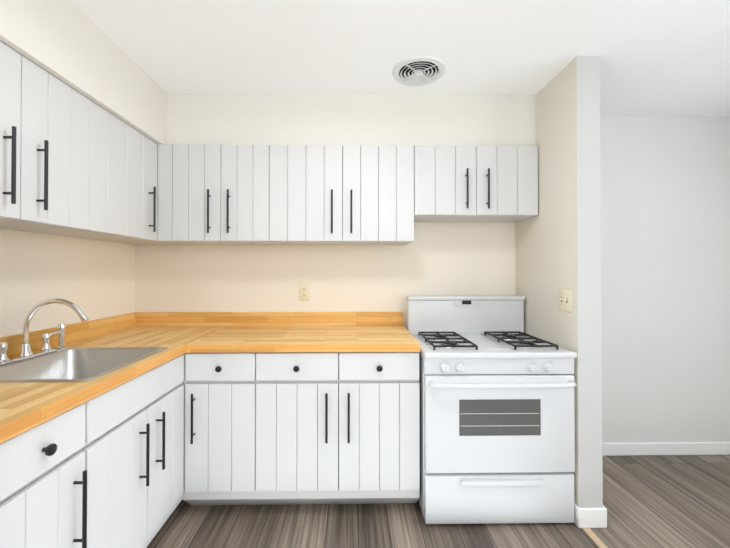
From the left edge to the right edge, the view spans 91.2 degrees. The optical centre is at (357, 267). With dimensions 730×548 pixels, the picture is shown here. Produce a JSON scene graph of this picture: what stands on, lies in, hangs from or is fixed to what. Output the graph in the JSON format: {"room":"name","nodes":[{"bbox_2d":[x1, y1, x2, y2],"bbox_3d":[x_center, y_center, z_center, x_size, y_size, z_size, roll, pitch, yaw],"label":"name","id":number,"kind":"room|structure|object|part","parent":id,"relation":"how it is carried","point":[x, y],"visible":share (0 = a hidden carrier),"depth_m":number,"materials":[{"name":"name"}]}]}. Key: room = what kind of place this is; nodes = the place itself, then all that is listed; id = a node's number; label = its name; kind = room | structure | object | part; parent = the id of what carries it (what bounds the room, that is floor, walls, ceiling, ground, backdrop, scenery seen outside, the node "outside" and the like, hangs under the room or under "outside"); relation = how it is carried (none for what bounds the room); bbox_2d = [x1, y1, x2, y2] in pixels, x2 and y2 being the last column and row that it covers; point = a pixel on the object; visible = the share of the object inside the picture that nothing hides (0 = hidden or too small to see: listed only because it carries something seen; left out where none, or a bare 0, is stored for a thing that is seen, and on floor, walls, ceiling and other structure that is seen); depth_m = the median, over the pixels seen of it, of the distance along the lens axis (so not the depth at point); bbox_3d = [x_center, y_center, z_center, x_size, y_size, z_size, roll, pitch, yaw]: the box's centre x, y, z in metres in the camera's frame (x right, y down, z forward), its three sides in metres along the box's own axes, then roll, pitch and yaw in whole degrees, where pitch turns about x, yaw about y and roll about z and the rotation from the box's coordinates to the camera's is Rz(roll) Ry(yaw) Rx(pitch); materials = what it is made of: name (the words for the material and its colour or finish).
{"room":"kitchen","nodes":[
{"label":"kitchen","id":0,"kind":"room"},
{"bbox_2d":[0,228,135,336],"bbox_3d":[-1.528,0.096,0.346,0.100,2.340,4.110,0,-1,-1],"label":"wall","id":1,"kind":"structure","parent":0,"point":[99,277],"depth_m":1.80,"materials":[{"name":"beige paint"}]},
{"bbox_2d":[0,41,111,236],"bbox_3d":[-1.327,-0.454,1.239,0.320,0.574,0.868,0,-1,-1],"label":"upper cabinet","id":2,"kind":"object","parent":1,"relation":"attached to","point":[74,163],"depth_m":1.37,"materials":[{"name":"grey paint"}]},
{"bbox_2d":[75,115,159,244],"bbox_3d":[-1.336,-0.448,1.890,0.320,0.574,0.433,0,-1,-1],"label":"upper cabinet","id":3,"kind":"object","parent":1,"relation":"attached to","point":[135,157],"depth_m":1.90,"materials":[{"name":"grey paint"}]},
{"bbox_2d":[0,0,167,144],"bbox_3d":[-1.304,-0.913,0.358,0.350,0.322,4.150,0,-1,-1],"label":"wall","id":4,"kind":"structure","parent":0,"point":[70,44],"depth_m":1.50,"materials":[{"name":"beige paint"}]},
{"bbox_2d":[168,93,535,145],"bbox_3d":[-0.028,-0.895,2.311,2.235,0.322,0.280,0,-1,-1],"label":"wall","id":5,"kind":"structure","parent":0,"point":[193,118],"depth_m":2.17,"materials":[{"name":"beige paint"}]},
{"bbox_2d":[70,0,729,115],"bbox_3d":[0.871,-1.104,0.391,4.900,0.060,4.350,0,-1,-1],"label":"ceiling","id":6,"kind":"structure","parent":0,"point":[664,57],"depth_m":1.71,"materials":[{"name":"white paint"}]},
{"bbox_2d":[392,56,444,85],"bbox_3d":[0.330,-1.053,1.928,0.282,0.013,0.282,0,-1,-1],"label":"ceiling vent","id":7,"kind":"object","parent":6,"relation":"in","point":[418,71],"visible":1,"depth_m":1.91,"materials":[{"name":"white plastic"}]},
{"bbox_2d":[136,116,729,442],"bbox_3d":[0.842,0.115,2.504,4.900,2.340,0.100,0,-1,-1],"label":"wall","id":8,"kind":"structure","parent":0,"point":[665,240],"depth_m":2.47,"materials":[{"name":"beige paint"}]},
{"bbox_2d":[160,144,271,244],"bbox_3d":[-0.862,-0.445,2.274,0.672,0.574,0.318,0,-1,-1],"label":"upper cabinet","id":9,"kind":"object","parent":8,"relation":"attached to","point":[211,194],"depth_m":2.12,"materials":[{"name":"grey paint"}]},
{"bbox_2d":[299,284,309,300],"bbox_3d":[-0.360,0.165,2.432,0.070,0.115,0.009,0,-1,-1],"label":"outlet","id":10,"kind":"object","parent":8,"relation":"attached to","point":[304,292],"visible":1,"depth_m":2.43,"materials":[{"name":"beige plastic"}]},
{"bbox_2d":[272,145,415,244],"bbox_3d":[-0.095,-0.445,2.285,0.862,0.574,0.318,0,-1,-1],"label":"upper cabinet","id":11,"kind":"object","parent":8,"relation":"attached to","point":[322,194],"depth_m":2.13,"materials":[{"name":"grey paint"}]},
{"bbox_2d":[416,145,537,221],"bbox_3d":[0.710,-0.523,2.297,0.744,0.417,0.318,0,-1,-1],"label":"upper cabinet","id":12,"kind":"object","parent":8,"relation":"attached to","point":[454,183],"depth_m":2.14,"materials":[{"name":"grey paint"}]},
{"bbox_2d":[574,442,729,527],"bbox_3d":[2.138,1.234,2.115,2.118,0.095,0.694,0,-1,-1],"label":"baseboard","id":13,"kind":"structure","parent":8,"relation":"attached to","point":[590,517],"depth_m":2.44,"materials":[{"name":"white wood"}]},
{"bbox_2d":[146,455,729,547],"bbox_3d":[0.871,1.296,0.368,4.900,0.060,4.350,0,-1,-1],"label":"floor","id":14,"kind":"structure","parent":0,"point":[666,501],"depth_m":1.79,"materials":[{"name":"wood"}]},
{"bbox_2d":[0,353,187,547],"bbox_3d":[-1.177,0.847,1.272,0.621,0.852,1.045,0,-1,-1],"label":"base cabinet","id":15,"kind":"object","parent":14,"relation":"on","point":[133,462],"depth_m":1.22,"materials":[{"name":"grey paint"}]},
{"bbox_2d":[184,352,419,504],"bbox_3d":[-0.290,0.855,2.120,1.209,0.852,0.616,0,-1,-1],"label":"base cabinet","id":16,"kind":"object","parent":14,"relation":"on","point":[261,428],"depth_m":1.81,"materials":[{"name":"grey paint"}]},
{"bbox_2d":[0,312,419,442],"bbox_3d":[-0.585,0.357,1.595,1.815,0.132,1.667,0,-1,-1],"label":"countertop","id":17,"kind":"structure","parent":16,"relation":"on","point":[25,406],"depth_m":1.89,"materials":[{"name":"brown wood"}]},
{"bbox_2d":[0,298,88,365],"bbox_3d":[-1.255,0.337,1.522,0.322,0.418,0.362,0,-1,-1],"label":"faucet","id":18,"kind":"object","parent":17,"relation":"on","point":[62,355],"depth_m":1.53,"materials":[{"name":"silver metal"}]},
{"bbox_2d":[0,298,167,381],"bbox_3d":[-1.163,0.336,1.449,0.531,0.418,0.530,0,-1,-1],"label":"sink","id":19,"kind":"object","parent":17,"relation":"in","point":[60,362],"visible":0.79,"depth_m":1.58,"materials":[{"name":"silver metal"}]},
{"bbox_3d":[-1.163,0.461,1.448,0.531,0.168,0.530,0,-1,-1],"label":"bowl","id":20,"kind":"part","parent":19,"relation":"part of","materials":[{"name":"silver metal"}]},
{"bbox_2d":[406,295,576,523],"bbox_3d":[0.702,0.730,2.031,0.756,1.102,0.664,0,-1,-1],"label":"stove","id":21,"kind":"object","parent":14,"relation":"on","point":[497,421],"visible":0.98,"depth_m":1.76,"materials":[{"name":"white metal"}]},
{"bbox_2d":[582,528,606,547],"bbox_3d":[1.142,1.260,0.025,0.038,0.006,3.454,0,-1,-1],"label":"trim","id":22,"kind":"structure","parent":14,"relation":"on","point":[596,540],"depth_m":1.68,"materials":[{"name":"beige wood"}]},
{"bbox_2d":[515,56,602,507],"bbox_3d":[1.151,0.112,2.118,0.118,2.340,0.680,0,-1,-1],"label":"wall","id":23,"kind":"structure","parent":0,"point":[557,241],"depth_m":1.80,"materials":[{"name":"grey paint"}]},
{"bbox_2d":[558,289,571,311],"bbox_3d":[1.087,0.170,1.882,0.015,0.115,0.116,0,-1,-1],"label":"switch plate","id":24,"kind":"object","parent":23,"relation":"attached to","point":[564,299],"visible":1,"depth_m":1.87,"materials":[{"name":"beige plastic"}]}
]}

